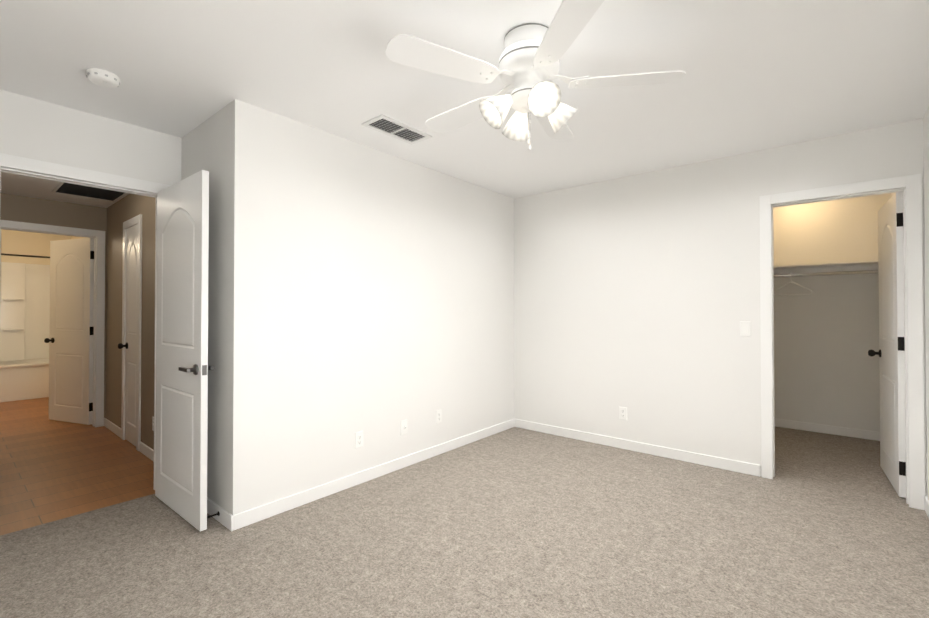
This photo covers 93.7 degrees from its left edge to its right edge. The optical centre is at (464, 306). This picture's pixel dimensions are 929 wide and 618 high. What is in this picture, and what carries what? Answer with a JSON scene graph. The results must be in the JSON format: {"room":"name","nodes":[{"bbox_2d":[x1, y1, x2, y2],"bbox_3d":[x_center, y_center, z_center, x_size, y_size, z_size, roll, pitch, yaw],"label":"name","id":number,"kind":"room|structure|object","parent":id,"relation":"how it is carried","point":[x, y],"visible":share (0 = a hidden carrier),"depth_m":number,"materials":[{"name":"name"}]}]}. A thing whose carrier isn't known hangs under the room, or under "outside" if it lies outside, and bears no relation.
{"room":"empty bedroom","nodes":[
{"label":"empty bedroom","id":0,"kind":"room"},
{"bbox_2d":[1,229,70,359],"bbox_3d":[-6.870,0.081,6.435,0.120,2.445,1.550,0,-1,40],"label":"wall","id":1,"kind":"structure","parent":0,"point":[24,243],"depth_m":6.62,"materials":[{"name":"white paint"}]},
{"bbox_2d":[0,193,106,417],"bbox_3d":[-4.299,0.060,4.286,0.120,2.445,1.790,0,-1,40],"label":"wall","id":2,"kind":"structure","parent":0,"point":[17,208],"depth_m":4.41,"materials":[{"name":"white paint"}]},
{"bbox_2d":[0,220,104,426],"bbox_3d":[-4.197,0.236,4.407,0.152,2.095,0.840,0,-1,40],"label":"door frame","id":3,"kind":"structure","parent":2,"relation":"attached to","point":[98,236],"depth_m":4.64,"materials":[{"name":"white wood"}]},
{"bbox_2d":[44,238,93,424],"bbox_3d":[-4.355,0.268,4.821,0.712,2.015,0.181,0,-1,20],"label":"bathroom door","id":4,"kind":"structure","parent":2,"relation":"in","point":[69,340],"depth_m":4.79,"materials":[{"name":"white wood"}]},
{"bbox_2d":[1,172,129,207],"bbox_3d":[-3.293,-1.123,3.529,2.410,0.095,1.080,0,-1,40],"label":"ceiling","id":5,"kind":"structure","parent":0,"point":[22,185],"depth_m":4.03,"materials":[{"name":"white paint"}]},
{"bbox_2d":[51,182,127,201],"bbox_3d":[-3.483,-1.066,4.058,0.560,0.009,0.470,0,-1,40],"label":"ceiling vent","id":6,"kind":"object","parent":5,"relation":"in","point":[84,191],"visible":0.88,"depth_m":4.07,"materials":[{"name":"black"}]},
{"bbox_2d":[0,397,154,534],"bbox_3d":[-4.803,1.333,4.349,5.950,0.100,2.320,0,-1,40],"label":"floor","id":7,"kind":"structure","parent":0,"point":[52,470],"depth_m":3.42,"materials":[{"name":"brown wood"}]},
{"bbox_2d":[0,262,49,401],"bbox_3d":[-6.523,0.326,6.143,0.781,1.950,1.548,0,-1,40],"label":"bathtub","id":8,"kind":"object","parent":7,"relation":"on","point":[25,312],"visible":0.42,"depth_m":6.47,"materials":[{"name":"white plastic"}]},
{"bbox_2d":[0,89,181,184],"bbox_3d":[-2.647,0.040,2.318,0.120,2.445,1.950,0,-1,40],"label":"wall","id":9,"kind":"structure","parent":0,"point":[35,129],"depth_m":2.64,"materials":[{"name":"white paint"}]},
{"bbox_2d":[0,153,170,489],"bbox_3d":[-2.336,0.218,2.689,0.152,2.095,0.890,0,-1,40],"label":"door frame","id":10,"kind":"structure","parent":9,"relation":"attached to","point":[18,165],"depth_m":2.67,"materials":[{"name":"white wood"}]},
{"bbox_2d":[155,170,213,530],"bbox_3d":[-1.753,0.246,2.679,0.763,2.015,0.139,0,-1,39],"label":"bedroom door","id":11,"kind":"structure","parent":9,"relation":"in","point":[183,367],"depth_m":2.59,"materials":[{"name":"white wood"}]},
{"bbox_2d":[105,194,155,449],"bbox_3d":[-2.909,0.057,3.978,2.410,2.445,0.120,0,-1,40],"label":"wall","id":12,"kind":"structure","parent":0,"point":[124,209],"depth_m":4.21,"materials":[{"name":"white paint"}]},
{"bbox_2d":[104,418,120,437],"bbox_3d":[-3.598,1.241,4.454,0.725,0.085,0.013,0,-1,40],"label":"baseboard","id":13,"kind":"structure","parent":12,"relation":"attached to","point":[108,424],"depth_m":4.44,"materials":[{"name":"white wood"}]},
{"bbox_2d":[117,224,137,445],"bbox_3d":[-3.074,0.260,4.054,0.452,2.015,0.181,0,-1,40],"label":"closet door","id":14,"kind":"structure","parent":12,"relation":"in","point":[130,345],"depth_m":4.06,"materials":[{"name":"white wood"}]},
{"bbox_2d":[121,214,141,450],"bbox_3d":[-3.051,0.233,4.086,0.580,2.095,0.138,0,-1,40],"label":"door frame","id":15,"kind":"structure","parent":12,"relation":"attached to","point":[133,221],"depth_m":3.88,"materials":[{"name":"white wood"}]},
{"bbox_2d":[139,442,153,461],"bbox_3d":[-2.451,1.231,3.479,1.085,0.085,0.040,0,-1,40],"label":"baseboard","id":16,"kind":"structure","parent":12,"relation":"attached to","point":[144,449],"depth_m":3.69,"materials":[{"name":"white wood"}]},
{"bbox_2d":[181,99,255,514],"bbox_3d":[-1.649,0.045,2.834,0.990,2.445,0.120,0,-1,40],"label":"wall","id":17,"kind":"structure","parent":0,"point":[220,146],"depth_m":2.54,"materials":[{"name":"white paint"}]},
{"bbox_2d":[207,497,227,528],"bbox_3d":[-1.658,1.224,2.734,0.850,0.085,0.033,0,-1,40],"label":"baseboard","id":18,"kind":"structure","parent":17,"relation":"attached to","point":[212,508],"depth_m":2.56,"materials":[{"name":"white wood"}]},
{"bbox_2d":[207,511,219,518],"bbox_3d":[-1.463,1.214,2.522,0.026,0.026,0.075,0,-1,40],"label":"door stop","id":19,"kind":"object","parent":18,"relation":"attached to","point":[217,513],"visible":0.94,"depth_m":2.53,"materials":[{"name":"brown metal"}]},
{"bbox_2d":[254,107,513,507],"bbox_3d":[-0.395,0.053,3.655,0.120,2.445,2.750,0,-1,40],"label":"wall","id":20,"kind":"structure","parent":0,"point":[384,294],"depth_m":3.18,"materials":[{"name":"white paint"}]},
{"bbox_2d":[355,431,362,448],"bbox_3d":[-0.753,0.955,3.118,0.008,0.115,0.070,0,-1,40],"label":"electrical outlet","id":21,"kind":"object","parent":20,"relation":"attached to","point":[359,439],"visible":1,"depth_m":3.11,"materials":[{"name":"white plastic"}]},
{"bbox_2d":[228,419,515,530],"bbox_3d":[-0.387,1.232,3.551,0.013,0.085,2.883,0,-1,40],"label":"baseboard","id":22,"kind":"structure","parent":20,"relation":"attached to","point":[228,520],"depth_m":3.04,"materials":[{"name":"white wood"}]},
{"bbox_2d":[401,419,406,434],"bbox_3d":[-0.474,0.959,3.445,0.016,0.115,0.070,0,-1,40],"label":"outlet","id":23,"kind":"object","parent":20,"relation":"attached to","point":[403,427],"visible":1,"depth_m":3.44,"materials":[{"name":"white plastic"}]},
{"bbox_2d":[436,409,441,423],"bbox_3d":[-0.221,0.952,3.755,0.008,0.115,0.070,0,-1,40],"label":"electrical outlet","id":24,"kind":"object","parent":20,"relation":"attached to","point":[438,416],"visible":1,"depth_m":3.75,"materials":[{"name":"white plastic"}]},
{"bbox_2d":[0,426,928,617],"bbox_3d":[0.466,1.317,2.825,4.090,0.100,6.740,0,-1,40],"label":"floor carpet","id":25,"kind":"object","parent":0,"point":[515,522],"visible":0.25,"depth_m":2.28,"materials":[{"name":"beige carpet"}]},
{"bbox_2d":[0,0,928,197],"bbox_3d":[-1.817,-1.208,4.759,10.040,0.100,6.740,0,-1,40],"label":"ceiling","id":26,"kind":"structure","parent":0,"point":[762,74],"depth_m":2.19,"materials":[{"name":"white paint"}]},
{"bbox_2d":[86,68,119,87],"bbox_3d":[-1.851,-1.161,2.232,0.136,0.046,0.136,0,-1,40],"label":"smoke detector","id":27,"kind":"object","parent":26,"relation":"attached to","point":[103,78],"visible":1,"depth_m":2.20,"materials":[{"name":"white plastic"}]},
{"bbox_2d":[361,114,431,144],"bbox_3d":[-0.444,-1.172,2.907,0.210,0.009,0.440,0,-1,40],"label":"ceiling vent","id":28,"kind":"object","parent":26,"relation":"in","point":[391,127],"visible":1,"depth_m":2.90,"materials":[{"name":"white metal"}]},
{"bbox_2d":[386,0,685,149],"bbox_3d":[0.261,-0.936,1.966,1.214,0.501,1.246,0,-1,40],"label":"ceiling fan","id":29,"kind":"object","parent":26,"relation":"hanging from","point":[532,54],"visible":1,"depth_m":1.83,"materials":[{"name":"white plastic"}]},
{"bbox_2d":[514,118,926,495],"bbox_3d":[1.741,0.054,3.740,3.290,2.445,0.120,0,-1,40],"label":"wall","id":30,"kind":"structure","parent":0,"point":[637,296],"depth_m":3.70,"materials":[{"name":"white paint"}]},
{"bbox_2d":[619,406,626,419],"bbox_3d":[1.424,0.963,3.912,0.070,0.115,0.008,0,-1,40],"label":"electrical outlet","id":31,"kind":"object","parent":30,"relation":"attached to","point":[622,413],"visible":1,"depth_m":3.91,"materials":[{"name":"white plastic"}]},
{"bbox_2d":[516,419,759,476],"bbox_3d":[1.382,1.236,3.939,2.147,0.085,0.016,0,-1,40],"label":"baseboard","id":32,"kind":"structure","parent":30,"relation":"attached to","point":[702,459],"depth_m":3.76,"materials":[{"name":"white wood"}]},
{"bbox_2d":[740,321,750,336],"bbox_3d":[2.139,0.172,3.318,0.070,0.115,0.014,0,-1,40],"label":"light switch","id":33,"kind":"object","parent":30,"relation":"attached to","point":[745,328],"visible":1,"depth_m":3.32,"materials":[{"name":"white plastic"}]},
{"bbox_2d":[760,174,924,509],"bbox_3d":[2.580,0.222,3.037,0.843,2.095,0.152,0,-1,40],"label":"door frame","id":34,"kind":"structure","parent":30,"relation":"attached to","point":[909,187],"depth_m":2.80,"materials":[{"name":"white wood"}]},
{"bbox_2d":[868,192,905,497],"bbox_3d":[3.087,0.251,3.152,0.181,2.015,0.715,0,-1,36],"label":"closet door","id":35,"kind":"structure","parent":30,"relation":"in","point":[891,352],"depth_m":3.02,"materials":[{"name":"white wood"}]},
{"bbox_2d":[773,193,890,431],"bbox_3d":[3.356,0.064,4.736,1.850,2.445,0.120,0,-1,40],"label":"wall","id":36,"kind":"structure","parent":0,"point":[826,340],"depth_m":4.39,"materials":[{"name":"white paint"}]},
{"bbox_2d":[773,260,878,276],"bbox_3d":[3.218,-0.249,4.574,1.848,0.318,0.309,0,-1,40],"label":"shelf","id":37,"kind":"object","parent":36,"relation":"attached to","point":[857,267],"depth_m":4.28,"materials":[{"name":"white wood"}]},
{"bbox_2d":[774,273,812,295],"bbox_3d":[3.282,-0.222,4.377,0.352,0.233,0.278,0,-1,40],"label":"hanger","id":38,"kind":"object","parent":37,"relation":"hanging from","point":[793,294],"visible":0.81,"depth_m":4.36,"materials":[{"name":"white plastic"}]},
{"bbox_2d":[775,418,879,440],"bbox_3d":[3.314,1.244,4.673,1.850,0.085,0.013,0,-1,40],"label":"baseboard","id":39,"kind":"structure","parent":36,"relation":"attached to","point":[828,429],"depth_m":4.37,"materials":[{"name":"white wood"}]},
{"bbox_2d":[891,107,928,499],"bbox_3d":[1.989,0.032,1.565,0.120,2.445,6.740,0,-1,40],"label":"wall","id":40,"kind":"structure","parent":0,"point":[926,173],"depth_m":2.66,"materials":[{"name":"white paint"}]},
{"bbox_2d":[925,496,928,517],"bbox_3d":[1.359,1.205,0.906,0.016,0.085,4.700,0,-1,40],"label":"baseboard","id":41,"kind":"structure","parent":40,"relation":"attached to","point":[926,499],"depth_m":2.65,"materials":[{"name":"white wood"}]},
{"bbox_3d":[-5.095,0.077,6.040,3.350,2.445,0.120,0,-1,40],"label":"wall","id":42,"kind":"structure","parent":0,"visible":0},
{"bbox_2d":[1,253,49,257],"bbox_3d":[-6.225,-0.702,5.904,0.060,0.058,1.544,0,-1,40],"label":"rail","id":43,"kind":"object","parent":42,"relation":"attached to","point":[25,255],"visible":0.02,"depth_m":6.05,"materials":[{"name":"brown metal"}]}
]}

